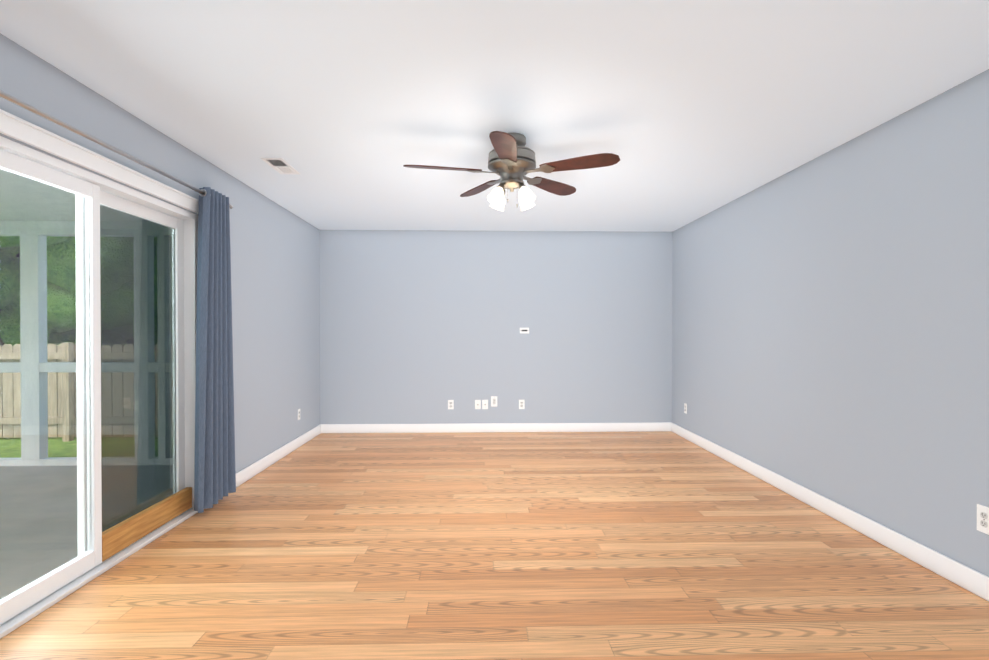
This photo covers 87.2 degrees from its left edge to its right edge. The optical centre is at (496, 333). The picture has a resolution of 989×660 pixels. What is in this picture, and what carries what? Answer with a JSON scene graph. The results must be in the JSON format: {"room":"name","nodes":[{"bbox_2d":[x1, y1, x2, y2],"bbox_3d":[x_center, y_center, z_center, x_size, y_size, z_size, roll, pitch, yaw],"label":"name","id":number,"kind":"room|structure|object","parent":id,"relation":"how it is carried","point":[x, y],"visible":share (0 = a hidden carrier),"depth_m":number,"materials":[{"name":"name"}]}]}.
{"room":"empty living room","nodes":[
{"label":"empty living room","id":0,"kind":"room"},
{"bbox_2d":[0,33,319,472],"bbox_3d":[-2.081,0.007,2.119,0.150,2.440,8.220,0,0,-2],"label":"wall","id":1,"kind":"structure","parent":0,"point":[275,267],"depth_m":4.32,"materials":[{"name":"grey paint"}]},
{"bbox_2d":[0,136,197,638],"bbox_3d":[-2.085,0.208,2.661,0.152,2.030,1.820,0,0,-2],"label":"sliding door","id":2,"kind":"structure","parent":1,"relation":"in","point":[136,261],"depth_m":2.88,"materials":[{"name":"white plastic"}]},
{"bbox_2d":[102,487,191,561],"bbox_3d":[-2.079,1.115,3.115,0.038,0.138,0.834,0,0,-2],"label":"wood board","id":3,"kind":"object","parent":2,"relation":"on","point":[122,535],"visible":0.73,"depth_m":3.03,"materials":[{"name":"brown wood"}]},
{"bbox_2d":[0,109,198,213],"bbox_3d":[-2.006,0.162,2.663,0.030,2.122,2.030,0,0,-2],"label":"door frame","id":4,"kind":"structure","parent":1,"relation":"attached to","point":[21,130],"depth_m":2.52,"materials":[{"name":"white wood"}]},
{"bbox_2d":[0,90,232,208],"bbox_3d":[-1.966,-0.923,2.506,0.102,0.075,2.707,0,0,-2],"label":"curtain rod","id":5,"kind":"object","parent":1,"relation":"attached to","point":[10,98],"visible":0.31,"depth_m":2.45,"materials":[{"name":"grey metal"}]},
{"bbox_2d":[194,187,235,512],"bbox_3d":[-1.964,0.093,3.619,0.105,2.145,0.496,0,0,-2],"label":"curtain","id":6,"kind":"object","parent":5,"relation":"hanging from","point":[214,474],"visible":1,"depth_m":3.55,"materials":[{"name":"fabric"}]},
{"bbox_2d":[236,424,323,487],"bbox_3d":[-2.080,1.151,4.944,0.014,0.110,2.530,0,0,-2],"label":"baseboard","id":7,"kind":"structure","parent":1,"relation":"attached to","point":[247,473],"depth_m":4.85,"materials":[{"name":"white wood"}]},
{"bbox_2d":[0,431,988,659],"bbox_3d":[0.128,1.287,2.192,4.570,0.120,8.520,0,0,-2],"label":"floor","id":8,"kind":"structure","parent":0,"point":[664,545],"depth_m":2.66,"materials":[{"name":"laminate"}]},
{"bbox_2d":[0,0,988,231],"bbox_3d":[0.128,-1.273,2.173,4.570,0.120,8.520,0,0,-2],"label":"ceiling","id":9,"kind":"structure","parent":0,"point":[688,111],"depth_m":2.56,"materials":[{"name":"white paint"}]},
{"bbox_2d":[261,158,299,173],"bbox_3d":[-1.574,-1.222,3.795,0.150,0.009,0.360,0,0,-2],"label":"ceiling vent","id":10,"kind":"object","parent":9,"relation":"in","point":[281,165],"visible":1,"depth_m":3.78,"materials":[{"name":"white metal"}]},
{"bbox_2d":[403,131,619,210],"bbox_3d":[0.068,-0.999,3.202,1.266,0.444,1.260,0,0,-2],"label":"ceiling fan","id":11,"kind":"object","parent":9,"relation":"hanging from","point":[511,161],"visible":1,"depth_m":3.14,"materials":[{"name":"brown wood"}]},
{"bbox_2d":[320,230,671,423],"bbox_3d":[0.008,-0.024,6.366,4.570,2.440,0.150,0,0,-2],"label":"wall","id":12,"kind":"structure","parent":0,"point":[420,326],"depth_m":6.29,"materials":[{"name":"grey paint"}]},
{"bbox_2d":[448,400,453,408],"bbox_3d":[-0.558,0.858,6.275,0.070,0.115,0.011,0,0,-2],"label":"electrical outlet","id":13,"kind":"object","parent":12,"relation":"attached to","point":[450,404],"visible":1,"depth_m":6.28,"materials":[{"name":"white plastic"}]},
{"bbox_2d":[475,400,480,408],"bbox_3d":[-0.232,0.858,6.281,0.070,0.115,0.018,0,0,-2],"label":"outlet","id":14,"kind":"object","parent":12,"relation":"attached to","point":[477,404],"visible":1,"depth_m":6.28,"materials":[{"name":"white plastic"}]},
{"bbox_2d":[482,400,487,408],"bbox_3d":[-0.144,0.858,6.289,0.070,0.115,0.008,0,0,-2],"label":"outlet","id":15,"kind":"object","parent":12,"relation":"attached to","point":[484,404],"visible":1,"depth_m":6.29,"materials":[{"name":"white plastic"}]},
{"bbox_2d":[491,396,496,406],"bbox_3d":[-0.034,0.821,6.291,0.078,0.125,0.009,0,0,-2],"label":"outlet","id":16,"kind":"object","parent":12,"relation":"attached to","point":[493,401],"visible":1,"depth_m":6.29,"materials":[{"name":"white plastic"}]},
{"bbox_2d":[324,422,671,432],"bbox_3d":[-0.010,1.141,6.290,4.230,0.110,0.018,0,0,-2],"label":"baseboard","id":17,"kind":"structure","parent":12,"relation":"attached to","point":[644,426],"depth_m":6.29,"materials":[{"name":"white wood"}]},
{"bbox_2d":[519,400,524,408],"bbox_3d":[0.300,0.858,6.300,0.070,0.115,0.011,0,0,-2],"label":"electrical outlet","id":18,"kind":"object","parent":12,"relation":"attached to","point":[521,404],"visible":1,"depth_m":6.30,"materials":[{"name":"white plastic"}]},
{"bbox_2d":[520,328,528,333],"bbox_3d":[0.333,-0.038,6.295,0.115,0.072,0.009,0,0,-2],"label":"outlet plate","id":19,"kind":"object","parent":12,"relation":"attached to","point":[524,330],"visible":1,"depth_m":6.29,"materials":[{"name":"white plastic"}]},
{"bbox_2d":[672,69,988,576],"bbox_3d":[2.337,0.006,2.246,0.150,2.440,8.220,0,0,-2],"label":"wall","id":20,"kind":"structure","parent":0,"point":[830,325],"depth_m":3.16,"materials":[{"name":"grey paint"}]},
{"bbox_2d":[684,403,686,413],"bbox_3d":[2.151,0.854,5.929,0.011,0.115,0.070,0,0,-2],"label":"electrical outlet","id":21,"kind":"object","parent":20,"relation":"attached to","point":[685,407],"visible":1,"depth_m":5.92,"materials":[{"name":"white plastic"}]},
{"bbox_2d":[672,423,988,601],"bbox_3d":[2.253,1.171,2.252,0.018,0.110,8.220,0,0,-2],"label":"baseboard","id":22,"kind":"structure","parent":20,"relation":"attached to","point":[975,582],"depth_m":3.14,"materials":[{"name":"white wood"}]},
{"bbox_2d":[977,504,988,534],"bbox_3d":[2.252,0.860,2.400,0.011,0.125,0.075,0,0,-2],"label":"electrical outlet","id":23,"kind":"object","parent":20,"relation":"attached to","point":[982,518],"visible":1,"depth_m":2.40,"materials":[{"name":"white plastic"}]},
{"label":"outside","id":24,"kind":"structure","parent":0,"visible":0},
{"bbox_2d":[0,437,76,457],"bbox_3d":[-15.253,1.506,14.346,90.000,0.200,90.000,0,0,-2],"label":"lawn","id":25,"kind":"structure","parent":24,"point":[51,448],"depth_m":6.62,"materials":[{"name":"green plant"}]},
{"bbox_2d":[0,236,75,345],"bbox_3d":[-9.937,-2.684,10.852,7.974,8.446,6.938,0,0,-2],"label":"tree","id":26,"kind":"object","parent":25,"relation":"on","point":[12,255],"depth_m":9.87,"materials":[{"name":"green plant"}]},
{"bbox_2d":[0,342,76,441],"bbox_3d":[-8.498,0.816,7.026,19.082,1.390,0.158,0,0,-2],"label":"fence","id":27,"kind":"object","parent":25,"relation":"on","point":[71,427],"depth_m":7.13,"materials":[{"name":"brown wood"}]},
{"bbox_2d":[0,169,77,599],"bbox_3d":[-3.911,0.159,1.747,3.490,2.678,6.880,0,0,-2],"label":"porch","id":28,"kind":"object","parent":25,"relation":"on","point":[33,323],"depth_m":4.51,"materials":[{"name":"concrete"}]},
{"bbox_2d":[47,326,75,361],"bbox_3d":[-12.784,-3.234,18.013,11.590,9.443,8.802,0,0,-2],"label":"tree","id":29,"kind":"object","parent":25,"relation":"on","point":[63,334],"depth_m":16.06,"materials":[{"name":"green plant"}]}
]}

